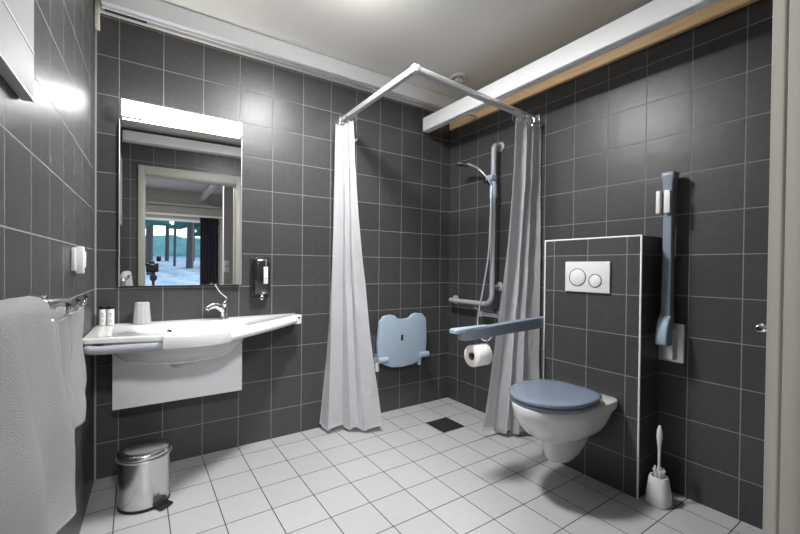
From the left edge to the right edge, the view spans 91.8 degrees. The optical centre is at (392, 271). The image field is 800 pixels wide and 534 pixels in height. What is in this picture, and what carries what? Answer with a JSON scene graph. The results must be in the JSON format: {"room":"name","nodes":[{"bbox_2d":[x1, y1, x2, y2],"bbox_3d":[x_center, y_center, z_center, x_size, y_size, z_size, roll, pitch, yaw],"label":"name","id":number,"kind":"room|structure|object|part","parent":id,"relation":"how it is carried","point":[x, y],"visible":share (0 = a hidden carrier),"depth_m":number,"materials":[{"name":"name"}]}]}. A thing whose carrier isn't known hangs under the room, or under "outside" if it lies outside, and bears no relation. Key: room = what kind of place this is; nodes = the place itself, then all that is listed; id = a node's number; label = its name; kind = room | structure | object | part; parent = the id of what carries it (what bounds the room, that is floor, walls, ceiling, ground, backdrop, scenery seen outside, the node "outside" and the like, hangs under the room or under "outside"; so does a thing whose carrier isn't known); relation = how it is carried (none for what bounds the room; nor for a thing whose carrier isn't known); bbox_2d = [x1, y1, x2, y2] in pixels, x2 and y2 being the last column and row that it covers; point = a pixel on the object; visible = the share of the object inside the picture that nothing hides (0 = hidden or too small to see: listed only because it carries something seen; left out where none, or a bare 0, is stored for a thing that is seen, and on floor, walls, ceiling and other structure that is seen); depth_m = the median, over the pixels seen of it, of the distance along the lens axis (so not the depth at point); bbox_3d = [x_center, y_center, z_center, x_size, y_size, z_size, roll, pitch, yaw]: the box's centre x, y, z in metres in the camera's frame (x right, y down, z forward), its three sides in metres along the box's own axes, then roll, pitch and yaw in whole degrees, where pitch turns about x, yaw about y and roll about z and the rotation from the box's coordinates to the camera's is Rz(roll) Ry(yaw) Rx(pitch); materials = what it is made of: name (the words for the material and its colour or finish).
{"room":"accessible bathroom","nodes":[
{"label":"accessible bathroom","id":0,"kind":"room"},
{"bbox_2d":[0,0,94,533],"bbox_3d":[-0.910,-0.159,0.889,0.100,2.500,2.501,0,1,-32],"label":"wall","id":1,"kind":"structure","parent":0,"point":[47,145],"depth_m":1.21,"materials":[{"name":"grey tile"}]},
{"bbox_2d":[0,0,35,102],"bbox_3d":[-0.643,-0.692,0.580,0.025,0.622,0.707,0,1,-32],"label":"upper cabinet","id":2,"kind":"object","parent":1,"relation":"attached to","point":[16,16],"visible":1,"depth_m":0.79,"materials":[{"name":"grey paint"}]},
{"bbox_2d":[43,294,87,320],"bbox_3d":[-0.682,0.090,0.713,0.105,0.042,0.951,0,1,-32],"label":"towel rail","id":3,"kind":"object","parent":1,"relation":"attached to","point":[57,302],"visible":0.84,"depth_m":0.99,"materials":[{"name":"silver metal"}]},
{"bbox_2d":[0,296,75,533],"bbox_3d":[-0.580,0.278,0.591,0.115,0.467,0.670,0,1,-33],"label":"bath towel","id":4,"kind":"object","parent":3,"relation":"hanging from","point":[37,442],"visible":1,"depth_m":0.58,"materials":[{"name":"white fabric"}]},
{"bbox_3d":[-0.680,0.088,0.714,0.010,0.015,0.951,0,1,-32],"label":"rod","id":5,"kind":"part","parent":3,"relation":"part of","materials":[{"name":"silver metal"}]},
{"bbox_2d":[51,306,75,438],"bbox_3d":[-0.758,0.243,0.886,0.047,0.315,0.240,0,1,-27],"label":"hand towel","id":6,"kind":"object","parent":3,"relation":"hanging from","point":[62,334],"visible":0.38,"depth_m":0.89,"materials":[{"name":"white fabric"}]},
{"bbox_2d":[68,303,86,427],"bbox_3d":[-0.823,0.239,1.005,0.046,0.299,0.270,0,1,-33],"label":"hand towel","id":7,"kind":"object","parent":3,"relation":"hanging from","point":[78,377],"visible":0.71,"depth_m":0.99,"materials":[{"name":"white fabric"}]},
{"bbox_2d":[71,246,85,272],"bbox_3d":[-1.182,-0.042,1.462,0.039,0.100,0.095,0,1,-33],"label":"wall switch","id":8,"kind":"object","parent":1,"relation":"attached to","point":[78,254],"visible":1,"depth_m":1.43,"materials":[{"name":"white plastic"}]},
{"bbox_3d":[-1.185,-0.045,1.445,0.013,0.085,0.070,0,1,-32],"label":"plate","id":9,"kind":"part","parent":8,"relation":"part of","materials":[{"name":"white plastic"}]},
{"bbox_2d":[94,29,96,480],"bbox_3d":[-1.520,-0.091,1.981,0.009,2.330,0.009,0,1,-33],"label":"trim","id":10,"kind":"structure","parent":1,"relation":"attached to","point":[95,29],"depth_m":1.98,"materials":[{"name":"grey metal"}]},
{"bbox_2d":[94,0,99,30],"bbox_3d":[-1.486,-1.295,1.950,0.019,0.140,0.059,0,1,-33],"label":"block","id":11,"kind":"object","parent":1,"relation":"attached to","point":[97,2],"visible":1,"depth_m":1.93,"materials":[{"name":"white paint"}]},
{"bbox_2d":[96,13,450,479],"bbox_3d":[-0.573,-0.173,2.669,2.660,2.500,0.100,0,1,-33],"label":"wall","id":12,"kind":"structure","parent":0,"point":[288,118],"depth_m":2.51,"materials":[{"name":"grey tile"}]},
{"bbox_2d":[112,343,241,409],"bbox_3d":[-1.167,0.514,2.136,0.609,0.345,0.149,0,1,-33],"label":"panel","id":13,"kind":"object","parent":12,"relation":"attached to","point":[133,385],"visible":0.52,"depth_m":2.04,"materials":[{"name":"white paint"}]},
{"bbox_2d":[118,113,241,286],"bbox_3d":[-1.175,-0.371,2.189,0.609,0.907,0.015,0,1,-32],"label":"wall mirror","id":14,"kind":"object","parent":12,"relation":"attached to","point":[180,188],"visible":0.94,"depth_m":2.17,"materials":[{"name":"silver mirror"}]},
{"bbox_2d":[121,99,241,136],"bbox_3d":[-1.157,-0.847,2.165,0.590,0.078,0.074,0,1,-33],"label":"lamp","id":15,"kind":"object","parent":12,"relation":"attached to","point":[130,109],"visible":0.96,"depth_m":2.12,"materials":[{"name":"white paint"}]},
{"bbox_2d":[82,313,301,367],"bbox_3d":[-0.930,0.381,2.034,1.080,0.226,0.575,0,1,-33],"label":"washbasin","id":16,"kind":"object","parent":12,"relation":"attached to","point":[174,343],"visible":0.99,"depth_m":1.82,"materials":[{"name":"white ceramic"}]},
{"bbox_2d":[99,306,106,325],"bbox_3d":[-1.470,0.225,1.964,0.031,0.098,0.032,0,1,-33],"label":"toiletry bottle","id":17,"kind":"object","parent":16,"relation":"on","point":[102,309],"visible":1,"depth_m":1.95,"materials":[{"name":"white plastic"}]},
{"bbox_2d":[107,306,113,324],"bbox_3d":[-1.438,0.225,1.976,0.031,0.098,0.032,0,1,-33],"label":"toiletry bottle","id":18,"kind":"object","parent":16,"relation":"on","point":[110,309],"visible":1,"depth_m":1.96,"materials":[{"name":"white plastic"}]},
{"bbox_3d":[-1.140,0.328,1.647,0.315,0.044,0.057,0,1,-14],"label":"handle","id":19,"kind":"part","parent":16,"relation":"part of","materials":[{"name":"grey ceramic"}]},
{"bbox_2d":[133,301,151,323],"bbox_3d":[-1.322,0.218,2.045,0.084,0.112,0.084,0,1,-33],"label":"drinking glass","id":20,"kind":"object","parent":16,"relation":"on","point":[142,314],"visible":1,"depth_m":2.02,"materials":[{"name":"white"}]},
{"bbox_2d":[204,283,228,318],"bbox_3d":[-1.006,0.172,2.213,0.052,0.209,0.142,1,1,34],"label":"tap","id":21,"kind":"object","parent":16,"relation":"on","point":[222,307],"visible":1,"depth_m":2.23,"materials":[{"name":"silver metal"}]},
{"bbox_3d":[-1.013,0.213,2.213,0.040,0.067,0.134,1,1,41],"label":"spout","id":22,"kind":"part","parent":21,"relation":"part of","materials":[{"name":"silver metal"}]},
{"bbox_3d":[-0.988,0.127,2.227,0.021,0.119,0.085,1,1,28],"label":"lever","id":23,"kind":"part","parent":21,"relation":"part of","materials":[{"name":"silver metal"}]},
{"bbox_3d":[-0.707,0.313,2.166,0.057,0.051,0.663,1,1,17],"label":"handle","id":24,"kind":"part","parent":16,"relation":"part of","materials":[{"name":"white ceramic"}]},
{"bbox_2d":[251,256,269,299],"bbox_3d":[-0.816,0.043,2.407,0.112,0.268,0.072,0,1,-33],"label":"soap dispenser","id":25,"kind":"object","parent":12,"relation":"attached to","point":[260,266],"visible":1,"depth_m":2.38,"materials":[{"name":"grey plastic"}]},
{"bbox_2d":[373,313,429,371],"bbox_3d":[0.065,0.534,2.969,0.460,0.422,0.120,0,1,-33],"label":"stool","id":26,"kind":"object","parent":12,"relation":"attached to","point":[397,342],"visible":0.98,"depth_m":2.93,"materials":[{"name":"blue plastic"}]},
{"bbox_2d":[160,0,652,99],"bbox_3d":[0.093,-1.457,1.631,2.700,0.100,2.530,0,1,-33],"label":"ceiling","id":27,"kind":"structure","parent":0,"point":[488,41],"depth_m":2.25,"materials":[{"name":"white paint"}]},
{"bbox_2d":[100,0,457,111],"bbox_3d":[-0.479,-1.367,2.587,2.392,0.107,0.104,0,1,-33],"label":"ceiling beam","id":28,"kind":"structure","parent":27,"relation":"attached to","point":[155,14],"depth_m":2.33,"materials":[{"name":"white paint"}]},
{"bbox_2d":[450,73,467,83],"bbox_3d":[0.481,-1.394,2.824,0.132,0.042,0.132,0,1,-33],"label":"ceiling vent","id":29,"kind":"object","parent":27,"relation":"in","point":[460,78],"visible":0.84,"depth_m":2.80,"materials":[{"name":"white plastic"}]},
{"bbox_2d":[79,397,762,533],"bbox_3d":[0.073,1.143,1.649,2.700,0.100,2.550,0,1,-33],"label":"floor","id":30,"kind":"structure","parent":0,"point":[405,474],"depth_m":1.90,"materials":[{"name":"tile"}]},
{"bbox_2d":[115,437,172,514],"bbox_3d":[-1.160,0.947,1.810,0.226,0.263,0.251,0,1,-33],"label":"pedal bin","id":31,"kind":"object","parent":30,"relation":"on","point":[143,465],"visible":1,"depth_m":1.74,"materials":[{"name":"silver metal"}]},
{"bbox_3d":[-1.166,0.832,1.820,0.212,0.034,0.212,0,1,-33],"label":"lid","id":32,"kind":"part","parent":31,"relation":"part of","materials":[{"name":"silver metal"}]},
{"bbox_2d":[153,495,167,506],"bbox_3d":[-1.069,1.050,1.784,0.007,0.030,0.068,1,1,21],"label":"pedal","id":33,"kind":"object","parent":31,"relation":"attached to","point":[158,500],"depth_m":1.77,"materials":[{"name":"grey plastic"}]},
{"bbox_2d":[427,417,463,431],"bbox_3d":[0.368,1.082,2.739,0.188,0.005,0.188,0,1,-33],"label":"floor drain","id":34,"kind":"object","parent":30,"relation":"on","point":[445,424],"visible":1,"depth_m":2.73,"materials":[{"name":"black metal"}]},
{"bbox_2d":[542,235,661,498],"bbox_3d":[1.131,0.460,2.146,0.216,1.278,0.532,0,1,-33],"label":"cistern boxing","id":35,"kind":"object","parent":30,"relation":"on","point":[603,343],"visible":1,"depth_m":1.97,"materials":[{"name":"grey tile"}]},
{"bbox_2d":[449,316,543,340],"bbox_3d":[0.679,0.334,2.192,0.910,0.200,0.070,0,1,-33],"label":"support arm","id":36,"kind":"object","parent":35,"relation":"attached to","point":[468,333],"visible":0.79,"depth_m":2.09,"materials":[{"name":"blue plastic"}]},
{"bbox_3d":[0.900,0.456,2.308,0.008,1.278,0.007,0,1,-33],"label":"edge trim","id":37,"kind":"part","parent":35,"relation":"part of","materials":[{"name":"white paint"}]},
{"bbox_2d":[509,379,617,462],"bbox_3d":[0.821,0.765,1.945,0.527,0.354,0.380,0,1,-33],"label":"toilet","id":38,"kind":"object","parent":35,"relation":"attached to","point":[562,415],"visible":1,"depth_m":1.82,"materials":[{"name":"white ceramic"}]},
{"bbox_3d":[0.783,0.626,1.919,0.421,0.017,0.372,0,1,-33],"label":"seat","id":39,"kind":"part","parent":38,"relation":"part of","materials":[{"name":"blue plastic"}]},
{"bbox_3d":[0.782,0.601,1.917,0.431,0.026,0.380,0,1,-33],"label":"lid","id":40,"kind":"part","parent":38,"relation":"part of","materials":[{"name":"blue plastic"}]},
{"bbox_2d":[565,261,610,293],"bbox_3d":[1.040,0.030,2.080,0.016,0.164,0.246,0,1,-33],"label":"flush plate","id":41,"kind":"object","parent":35,"relation":"attached to","point":[594,277],"visible":1,"depth_m":2.07,"materials":[{"name":"white plastic"}]},
{"bbox_3d":[1.051,-0.176,2.083,0.008,0.008,0.517,0,1,-33],"label":"edge trim","id":42,"kind":"part","parent":35,"relation":"part of","materials":[{"name":"white paint"}]},
{"bbox_3d":[1.190,0.463,1.870,0.008,1.278,0.008,0,1,-33],"label":"edge trim","id":43,"kind":"part","parent":35,"relation":"part of","materials":[{"name":"white paint"}]},
{"bbox_2d":[645,425,672,509],"bbox_3d":[1.265,0.916,1.843,0.098,0.370,0.098,0,1,-33],"label":"toilet brush","id":44,"kind":"object","parent":30,"relation":"on","point":[658,494],"visible":1,"depth_m":1.82,"materials":[{"name":"white plastic"}]},
{"bbox_3d":[1.266,0.867,1.842,0.024,0.272,0.025,0,1,-33],"label":"handle","id":45,"kind":"part","parent":44,"relation":"part of","materials":[{"name":"white plastic"}]},
{"bbox_2d":[448,0,772,529],"bbox_3d":[1.220,-0.152,2.296,0.100,2.500,2.500,0,1,-34],"label":"wall","id":46,"kind":"structure","parent":0,"point":[695,103],"depth_m":1.90,"materials":[{"name":"grey tile"}]},
{"bbox_2d":[338,64,542,128],"bbox_3d":[0.301,-1.010,2.635,1.056,0.130,0.898,0,1,-33],"label":"rail","id":47,"kind":"object","parent":46,"relation":"attached to","point":[415,69],"visible":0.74,"depth_m":2.23,"materials":[{"name":"silver metal"}]},
{"bbox_2d":[320,112,381,430],"bbox_3d":[-0.278,0.005,2.633,0.418,2.112,0.172,0,1,-11],"label":"shower curtain","id":48,"kind":"object","parent":47,"relation":"hanging from","point":[350,398],"visible":0.98,"depth_m":2.60,"materials":[{"name":"white fabric"}]},
{"bbox_3d":[-0.123,-1.046,2.355,0.032,0.034,0.836,0,1,-33],"label":"rail","id":49,"kind":"part","parent":47,"relation":"part of","materials":[{"name":"silver metal"}]},
{"bbox_3d":[0.536,-1.015,2.276,0.988,0.082,0.032,0,1,-33],"label":"rail","id":50,"kind":"part","parent":47,"relation":"part of","materials":[{"name":"silver metal"}]},
{"bbox_2d":[482,111,540,434],"bbox_3d":[0.784,0.035,2.529,0.331,2.075,0.205,0,1,-33],"label":"shower curtain","id":51,"kind":"object","parent":47,"relation":"hanging from","point":[516,355],"visible":0.88,"depth_m":2.53,"materials":[{"name":"white fabric"}]},
{"bbox_2d":[449,142,504,305],"bbox_3d":[0.608,-0.338,3.006,0.126,1.227,0.532,0,1,-33],"label":"grab rail","id":52,"kind":"object","parent":46,"relation":"attached to","point":[499,147],"visible":0.99,"depth_m":2.79,"materials":[{"name":"grey metal"}]},
{"bbox_2d":[457,162,492,185],"bbox_3d":[0.593,-0.717,2.854,0.093,0.208,0.287,0,1,-41],"label":"shower","id":53,"kind":"object","parent":52,"relation":"attached to","point":[461,164],"visible":0.99,"depth_m":2.85,"materials":[{"name":"silver metal"}]},
{"bbox_3d":[0.637,-0.711,2.838,0.206,0.197,0.029,1,1,40],"label":"handle","id":54,"kind":"part","parent":53,"relation":"part of","materials":[{"name":"silver metal"}]},
{"bbox_2d":[477,186,491,341],"bbox_3d":[0.693,-0.056,2.766,0.172,1.113,0.046,1,1,11],"label":"shower hose","id":55,"kind":"object","parent":53,"relation":"hanging from","point":[491,186],"visible":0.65,"depth_m":2.76,"materials":[{"name":"silver metal"}]},
{"bbox_2d":[473,307,498,318],"bbox_3d":[0.773,0.309,2.768,0.144,0.089,0.400,0,1,-43],"label":"shower mixer","id":56,"kind":"object","parent":46,"relation":"attached to","point":[482,314],"visible":0.46,"depth_m":2.84,"materials":[{"name":"silver metal"}]},
{"bbox_2d":[449,0,758,130],"bbox_3d":[1.117,-1.253,2.320,0.030,0.162,2.284,0,1,-33],"label":"wooden board","id":57,"kind":"object","parent":46,"relation":"attached to","point":[721,8],"visible":0.39,"depth_m":2.10,"materials":[{"name":"brown wood"}]},
{"bbox_2d":[423,0,721,132],"bbox_3d":[0.984,-1.176,2.223,0.304,0.167,2.246,0,1,-33],"label":"beam","id":58,"kind":"structure","parent":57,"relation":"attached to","point":[656,14],"depth_m":2.00,"materials":[{"name":"white paint"}]},
{"bbox_2d":[655,171,685,363],"bbox_3d":[1.345,-0.017,1.895,0.140,0.931,0.110,0,1,-33],"label":"support arm","id":59,"kind":"object","parent":46,"relation":"attached to","point":[670,337],"visible":1,"depth_m":1.88,"materials":[{"name":"blue plastic"}]},
{"bbox_3d":[1.343,-0.062,1.894,0.084,0.841,0.062,0,1,-33],"label":"arm","id":60,"kind":"part","parent":59,"relation":"part of","materials":[{"name":"blue plastic"}]},
{"bbox_3d":[1.389,0.353,1.931,0.025,0.190,0.110,0,1,-33],"label":"wall plate","id":61,"kind":"part","parent":59,"relation":"part of","materials":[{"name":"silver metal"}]},
{"bbox_2d":[755,323,766,331],"bbox_3d":[1.560,0.242,1.647,0.058,0.036,0.036,0,1,-33],"label":"robe hook","id":62,"kind":"object","parent":46,"relation":"attached to","point":[761,327],"visible":0.97,"depth_m":1.65,"materials":[{"name":"silver metal"}]},
{"bbox_3d":[0.453,0.383,2.040,0.160,0.084,0.045,0,1,-33],"label":"paper holder","id":63,"kind":"object","parent":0,"visible":0},
{"bbox_2d":[464,343,492,366],"bbox_3d":[0.443,0.435,2.014,0.097,0.112,0.112,0,1,-33],"label":"toilet roll","id":64,"kind":"object","parent":63,"relation":"on","point":[482,354],"visible":0.99,"depth_m":1.98,"materials":[{"name":"white paper"}]},
{"bbox_3d":[1.265,-0.138,0.971,1.508,2.500,0.100,0,1,-33],"label":"wall","id":65,"kind":"structure","parent":0,"visible":0},
{"bbox_2d":[763,0,799,533],"bbox_3d":[0.263,0.038,0.311,1.002,2.140,0.144,0,1,-33],"label":"trim","id":66,"kind":"structure","parent":65,"relation":"attached to","point":[781,486],"depth_m":0.60,"materials":[{"name":"grey paint"}]}
]}

